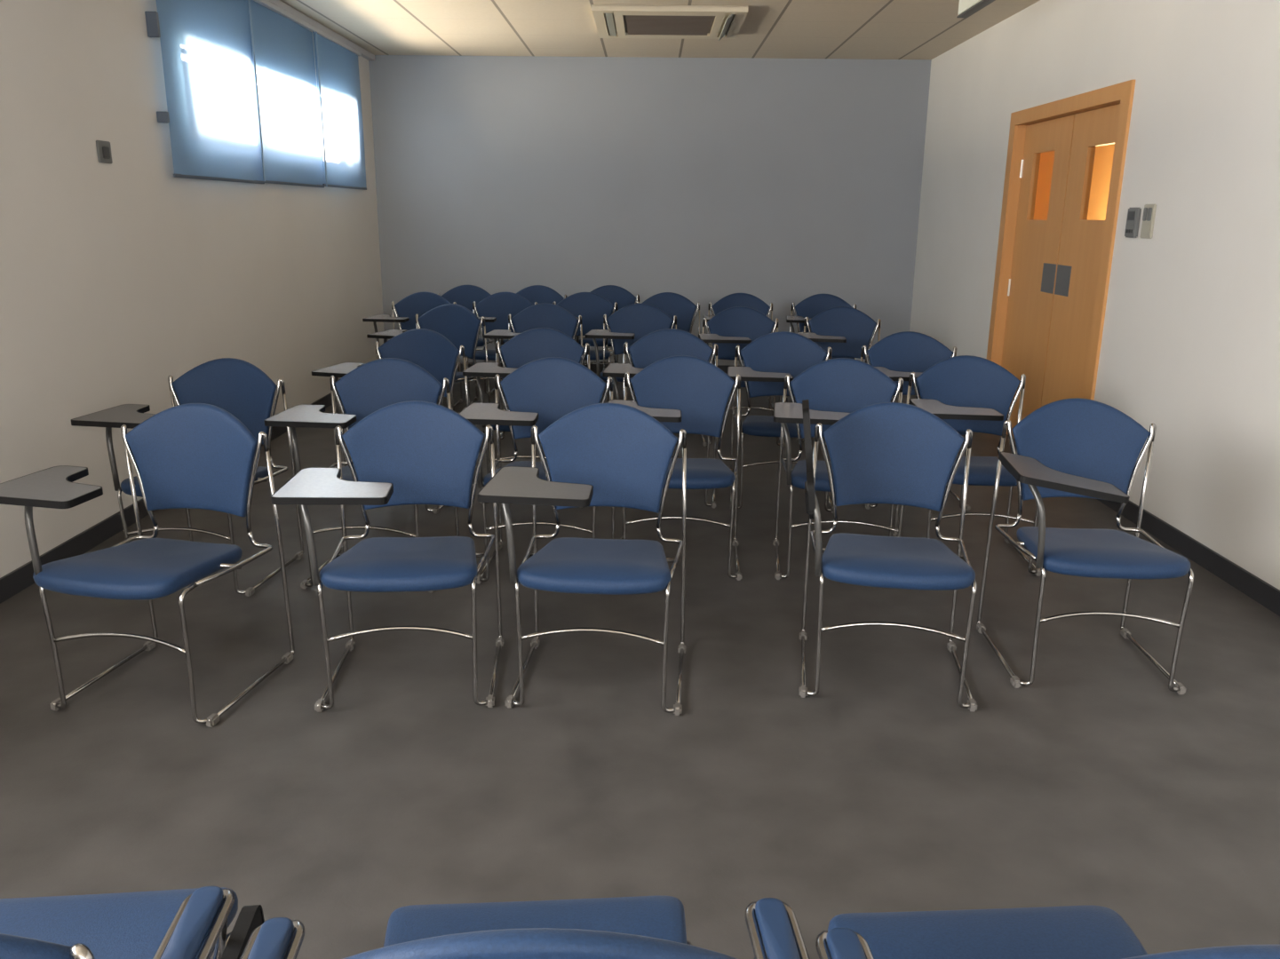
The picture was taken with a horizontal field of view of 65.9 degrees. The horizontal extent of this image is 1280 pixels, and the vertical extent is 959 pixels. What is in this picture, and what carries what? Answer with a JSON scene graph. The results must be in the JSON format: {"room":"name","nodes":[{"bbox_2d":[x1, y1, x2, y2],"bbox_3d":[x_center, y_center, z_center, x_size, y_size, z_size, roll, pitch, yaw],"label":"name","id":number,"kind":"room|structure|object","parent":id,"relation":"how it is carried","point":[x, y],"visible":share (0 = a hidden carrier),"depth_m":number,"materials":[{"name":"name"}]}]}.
{"room":"classroom","nodes":[
{"label":"classroom","id":0,"kind":"room"},
{"bbox_2d":[0,0,384,578],"bbox_3d":[-2.460,-0.778,3.067,0.240,2.660,11.480,1,15,0],"label":"wall","id":1,"kind":"structure","parent":0,"point":[120,278],"depth_m":4.41,"materials":[{"name":"paint"}]},
{"bbox_2d":[95,140,112,163],"bbox_3d":[-2.316,-1.418,4.276,0.016,0.092,0.104,1,15,0],"label":"light switch","id":2,"kind":"object","parent":1,"relation":"attached to","point":[103,147],"visible":1,"depth_m":4.26,"materials":[{"name":"grey plastic"}]},
{"bbox_2d":[0,392,341,604],"bbox_3d":[-2.346,0.467,3.401,0.012,0.085,11.480,1,15,0],"label":"baseboard","id":3,"kind":"structure","parent":1,"relation":"attached to","point":[18,580],"depth_m":4.13,"materials":[{"name":"grey"}]},
{"bbox_2d":[144,0,366,190],"bbox_3d":[-2.265,-2.430,6.322,0.064,1.064,3.432,1,15,0],"label":"window blind","id":4,"kind":"object","parent":1,"relation":"attached to","point":[242,90],"visible":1,"depth_m":5.83,"materials":[{"name":"fabric"}]},
{"bbox_2d":[267,0,374,60],"bbox_3d":[-2.270,-2.845,5.720,0.055,0.045,5.280,1,15,0],"label":"trim","id":5,"kind":"structure","parent":1,"relation":"attached to","point":[366,54],"depth_m":6.95,"materials":[{"name":"grey metal"}]},
{"bbox_2d":[0,373,1279,958],"bbox_3d":[-0.003,0.583,3.409,5.300,0.100,11.880,1,15,0],"label":"floor","id":6,"kind":"structure","parent":0,"point":[1093,782],"depth_m":2.73,"materials":[{"name":"plastic"}]},
{"bbox_2d":[0,886,264,958],"bbox_3d":[-0.772,0.699,1.192,0.617,0.815,0.549,-1,15,-5],"label":"armchair","id":7,"kind":"object","parent":6,"relation":"on","point":[183,924],"visible":1,"depth_m":1.33,"materials":[{"name":"blue fabric"}]},
{"bbox_2d":[0,403,294,727],"bbox_3d":[-1.429,0.237,2.866,0.552,0.825,0.610,3,15,10],"label":"chair","id":8,"kind":"object","parent":6,"relation":"on","point":[189,456],"visible":1,"depth_m":2.98,"materials":[{"name":"blue fabric"}]},
{"bbox_2d":[71,357,303,596],"bbox_3d":[-1.704,-0.014,3.788,0.552,0.825,0.610,2,15,7],"label":"chair","id":9,"kind":"object","parent":6,"relation":"on","point":[239,387],"visible":0.59,"depth_m":3.94,"materials":[{"name":"blue fabric"}]},
{"bbox_2d":[264,357,459,593],"bbox_3d":[-1.046,-0.019,3.829,0.552,0.825,0.610,1,15,3],"label":"chair","id":10,"kind":"object","parent":6,"relation":"on","point":[374,385],"visible":0.52,"depth_m":3.98,"materials":[{"name":"blue fabric"}]},
{"bbox_2d":[270,400,503,712],"bbox_3d":[-0.709,0.227,2.929,0.552,0.825,0.610,-1,15,-4],"label":"chair","id":11,"kind":"object","parent":6,"relation":"on","point":[413,452],"visible":1,"depth_m":3.07,"materials":[{"name":"blue fabric"}]},
{"bbox_2d":[311,328,473,514],"bbox_3d":[-1.194,-0.295,4.850,0.552,0.825,0.610,4,15,13],"label":"chair","id":12,"kind":"object","parent":6,"relation":"on","point":[430,350],"visible":0.28,"depth_m":4.99,"materials":[{"name":"blue fabric"}]},
{"bbox_2d":[362,291,462,406],"bbox_3d":[-1.633,-0.921,7.157,0.552,0.825,0.610,1,15,3],"label":"chair","id":13,"kind":"object","parent":6,"relation":"on","point":[418,303],"visible":0.25,"depth_m":7.32,"materials":[{"name":"blue fabric"}]},
{"bbox_2d":[366,303,490,433],"bbox_3d":[-1.312,-0.666,6.224,0.552,0.825,0.610,5,16,15],"label":"chair","id":14,"kind":"object","parent":6,"relation":"on","point":[457,323],"visible":0.34,"depth_m":6.36,"materials":[{"name":"blue fabric"}]},
{"bbox_2d":[437,285,499,395],"bbox_3d":[-1.438,-1.119,7.899,0.552,0.825,0.610,1,15,2],"label":"chair","id":15,"kind":"object","parent":6,"relation":"on","point":[465,296],"visible":0.21,"depth_m":8.06,"materials":[{"name":"blue fabric"}]},
{"bbox_2d":[462,291,537,409],"bbox_3d":[-1.035,-0.932,7.220,0.552,0.825,0.610,1,15,1],"label":"chair","id":16,"kind":"object","parent":6,"relation":"on","point":[496,308],"visible":0.36,"depth_m":7.38,"materials":[{"name":"blue fabric"}]},
{"bbox_2d":[240,896,809,958],"bbox_3d":[-0.129,0.707,1.187,0.608,0.815,0.549,-1,15,-4],"label":"armchair","id":17,"kind":"object","parent":6,"relation":"on","point":[640,927],"visible":1,"depth_m":1.09,"materials":[{"name":"blue fabric"}]},
{"bbox_2d":[462,327,590,508],"bbox_3d":[-0.539,-0.311,4.931,0.552,0.825,0.610,1,15,3],"label":"chair","id":18,"kind":"object","parent":6,"relation":"on","point":[532,345],"visible":0.36,"depth_m":5.09,"materials":[{"name":"blue fabric"}]},
{"bbox_2d":[483,303,583,439],"bbox_3d":[-0.659,-0.683,6.311,0.552,0.825,0.610,1,15,3],"label":"chair","id":19,"kind":"object","parent":6,"relation":"on","point":[539,315],"visible":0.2,"depth_m":6.47,"materials":[{"name":"blue fabric"}]},
{"bbox_2d":[500,285,567,392],"bbox_3d":[-0.872,-1.120,7.924,0.552,0.825,0.610,1,15,3],"label":"chair","id":20,"kind":"object","parent":6,"relation":"on","point":[540,294],"visible":0.13,"depth_m":8.09,"materials":[{"name":"blue fabric"}]},
{"bbox_2d":[458,357,614,583],"bbox_3d":[-0.390,-0.031,3.897,0.552,0.825,0.610,1,15,3],"label":"chair","id":21,"kind":"object","parent":6,"relation":"on","point":[539,393],"visible":0.46,"depth_m":4.06,"materials":[{"name":"blue fabric"}]},
{"bbox_2d":[477,402,686,715],"bbox_3d":[-0.139,0.232,2.930,0.552,0.825,0.610,2,15,4],"label":"chair","id":22,"kind":"object","parent":6,"relation":"on","point":[614,455],"visible":1,"depth_m":3.07,"materials":[{"name":"blue fabric"}]},
{"bbox_2d":[552,292,618,401],"bbox_3d":[-0.444,-0.941,7.274,0.552,0.825,0.610,1,15,2],"label":"chair","id":23,"kind":"object","parent":6,"relation":"on","point":[591,306],"visible":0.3,"depth_m":7.44,"materials":[{"name":"blue fabric"}]},
{"bbox_2d":[575,285,639,392],"bbox_3d":[-0.282,-1.137,8.007,0.552,0.825,0.610,1,15,3],"label":"chair","id":24,"kind":"object","parent":6,"relation":"on","point":[612,293],"visible":0.23,"depth_m":8.16,"materials":[{"name":"blue fabric"}]},
{"bbox_2d":[585,303,676,434],"bbox_3d":[-0.042,-0.692,6.365,0.552,0.825,0.610,2,15,5],"label":"chair","id":25,"kind":"object","parent":6,"relation":"on","point":[630,323],"visible":0.4,"depth_m":6.53,"materials":[{"name":"blue fabric"}]},
{"bbox_2d":[602,328,717,508],"bbox_3d":[0.117,-0.309,4.947,0.552,0.825,0.610,2,15,4],"label":"chair","id":26,"kind":"object","parent":6,"relation":"on","point":[656,345],"visible":0.36,"depth_m":5.10,"materials":[{"name":"blue fabric"}]},
{"bbox_2d":[634,292,699,400],"bbox_3d":[0.178,-0.949,7.328,0.552,0.825,0.610,1,15,3],"label":"chair","id":27,"kind":"object","parent":6,"relation":"on","point":[671,304],"visible":0.21,"depth_m":7.49,"materials":[{"name":"blue fabric"}]},
{"bbox_2d":[607,355,741,580],"bbox_3d":[0.142,-0.049,3.984,0.552,0.825,0.610,1,15,3],"label":"chair","id":28,"kind":"object","parent":6,"relation":"on","point":[689,393],"visible":0.75,"depth_m":4.14,"materials":[{"name":"blue fabric"}]},
{"bbox_2d":[703,293,772,409],"bbox_3d":[0.737,-0.948,7.343,0.552,0.825,0.610,1,15,1],"label":"chair","id":29,"kind":"object","parent":6,"relation":"on","point":[735,299],"visible":0.2,"depth_m":7.50,"materials":[{"name":"blue fabric"}]},
{"bbox_2d":[698,306,785,446],"bbox_3d":[0.632,-0.647,6.223,0.552,0.825,0.610,0,15,-1],"label":"chair","id":30,"kind":"object","parent":6,"relation":"on","point":[732,327],"visible":0.41,"depth_m":6.38,"materials":[{"name":"blue fabric"}]},
{"bbox_2d":[727,331,833,513],"bbox_3d":[0.693,-0.284,4.878,0.552,0.825,0.610,1,15,3],"label":"chair","id":31,"kind":"object","parent":6,"relation":"on","point":[770,357],"visible":0.56,"depth_m":5.04,"materials":[{"name":"blue fabric"}]},
{"bbox_2d":[786,294,856,402],"bbox_3d":[1.345,-0.942,7.341,0.552,0.825,0.610,2,15,6],"label":"chair","id":32,"kind":"object","parent":6,"relation":"on","point":[811,306],"visible":0.34,"depth_m":7.50,"materials":[{"name":"blue fabric"}]},
{"bbox_2d":[772,357,904,580],"bbox_3d":[0.797,-0.035,3.955,0.552,0.825,0.610,2,15,6],"label":"chair","id":33,"kind":"object","parent":6,"relation":"on","point":[834,389],"visible":0.62,"depth_m":4.11,"materials":[{"name":"blue fabric"}]},
{"bbox_2d":[796,306,881,443],"bbox_3d":[1.262,-0.662,6.301,0.552,0.825,0.610,3,15,9],"label":"chair","id":34,"kind":"object","parent":6,"relation":"on","point":[846,329],"visible":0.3,"depth_m":6.46,"materials":[{"name":"blue fabric"}]},
{"bbox_2d":[798,399,977,711],"bbox_3d":[0.753,0.202,3.028,0.548,0.850,0.523,3,15,9],"label":"chair","id":35,"kind":"object","parent":6,"relation":"on","point":[890,453],"visible":1,"depth_m":3.13,"materials":[{"name":"blue fabric"}]},
{"bbox_2d":[860,331,970,511],"bbox_3d":[1.359,-0.292,4.930,0.552,0.825,0.610,1,15,1],"label":"chair","id":36,"kind":"object","parent":6,"relation":"on","point":[897,355],"visible":0.28,"depth_m":5.09,"materials":[{"name":"blue fabric"}]},
{"bbox_2d":[892,355,1041,576],"bbox_3d":[1.362,-0.060,4.069,0.552,0.825,0.610,2,15,4],"label":"chair","id":37,"kind":"object","parent":6,"relation":"on","point":[975,393],"visible":0.57,"depth_m":4.22,"materials":[{"name":"blue fabric"}]},
{"bbox_2d":[815,906,1279,958],"bbox_3d":[0.493,0.716,1.177,0.608,0.815,0.549,0,15,-3],"label":"chair","id":38,"kind":"object","parent":6,"relation":"on","point":[1067,932],"visible":1,"depth_m":1.35,"materials":[{"name":"blue fabric"}]},
{"bbox_2d":[976,397,1193,694],"bbox_3d":[1.381,0.204,3.091,0.595,0.825,0.602,2,15,4],"label":"chair","id":39,"kind":"object","parent":6,"relation":"on","point":[1067,448],"visible":1,"depth_m":3.22,"materials":[{"name":"blue fabric"}]},
{"bbox_2d":[368,55,931,365],"bbox_3d":[0.067,-2.267,8.689,5.300,2.660,0.200,1,15,0],"label":"wall","id":40,"kind":"structure","parent":0,"point":[781,182],"depth_m":8.50,"materials":[{"name":"paint"}]},
{"bbox_2d":[453,362,744,373],"bbox_3d":[0.054,-0.997,8.922,4.676,0.085,0.012,1,15,0],"label":"baseboard","id":41,"kind":"structure","parent":40,"relation":"attached to","point":[593,367],"depth_m":8.91,"materials":[{"name":"grey"}]},
{"bbox_2d":[279,0,1040,59],"bbox_3d":[0.023,-2.081,2.691,5.300,0.100,11.880,1,15,0],"label":"ceiling","id":42,"kind":"structure","parent":0,"point":[854,29],"depth_m":6.92,"materials":[{"name":"tile"}]},
{"bbox_2d":[591,4,747,40],"bbox_3d":[0.192,-3.069,6.670,0.980,0.064,1.000,1,15,0],"label":"air conditioner","id":43,"kind":"object","parent":42,"relation":"attached to","point":[719,22],"visible":1,"depth_m":6.52,"materials":[{"name":"beige plastic"}]},
{"bbox_2d":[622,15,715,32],"bbox_3d":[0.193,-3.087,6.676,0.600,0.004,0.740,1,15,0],"label":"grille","id":44,"kind":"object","parent":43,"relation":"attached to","point":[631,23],"depth_m":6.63,"materials":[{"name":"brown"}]},
{"bbox_2d":[626,15,713,35],"bbox_3d":[0.192,-3.075,6.676,0.560,0.018,0.704,1,15,0],"label":"grille","id":45,"kind":"object","parent":43,"relation":"attached to","point":[636,25],"depth_m":6.67,"materials":[{"name":"brown"}]},
{"bbox_2d":[956,0,994,17],"bbox_3d":[1.817,-2.612,5.254,0.054,0.175,0.644,1,15,0],"label":"ceiling fixture","id":46,"kind":"object","parent":42,"relation":"hanging from","point":[966,8],"visible":1,"depth_m":5.40,"materials":[{"name":"white"}]},
{"bbox_2d":[1033,143,1114,220],"bbox_3d":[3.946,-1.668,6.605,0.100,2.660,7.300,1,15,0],"label":"window","id":47,"kind":"structure","parent":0,"point":[1103,156],"depth_m":8.52,"materials":[{"name":"orange glass"}]},
{"bbox_2d":[909,0,1279,590],"bbox_3d":[2.430,-0.721,3.033,0.140,2.660,11.480,1,15,0],"label":"wall","id":48,"kind":"structure","parent":0,"point":[1190,345],"depth_m":4.41,"materials":[{"name":"paint"}]},
{"bbox_2d":[986,79,1135,438],"bbox_3d":[2.446,-1.152,5.817,0.156,2.045,1.650,1,15,0],"label":"door","id":49,"kind":"structure","parent":48,"relation":"in","point":[1053,274],"depth_m":5.77,"materials":[{"name":"brown wood"}]},
{"bbox_2d":[1124,207,1141,238],"bbox_3d":[2.365,-1.234,4.745,0.026,0.140,0.100,1,15,0],"label":"wall thermostat","id":50,"kind":"object","parent":48,"relation":"attached to","point":[1133,214],"visible":1,"depth_m":4.72,"materials":[{"name":"grey plastic"}]},
{"bbox_2d":[1140,204,1156,238],"bbox_3d":[2.367,-1.204,4.607,0.019,0.156,0.100,1,15,0],"label":"light switch","id":51,"kind":"object","parent":48,"relation":"attached to","point":[1149,210],"visible":1,"depth_m":4.59,"materials":[{"name":"beige plastic"}]},
{"bbox_2d":[1097,499,1279,616],"bbox_3d":[2.341,0.521,3.369,0.012,0.085,11.480,1,15,0],"label":"baseboard","id":52,"kind":"structure","parent":48,"relation":"attached to","point":[1267,595],"depth_m":4.09,"materials":[{"name":"grey"}]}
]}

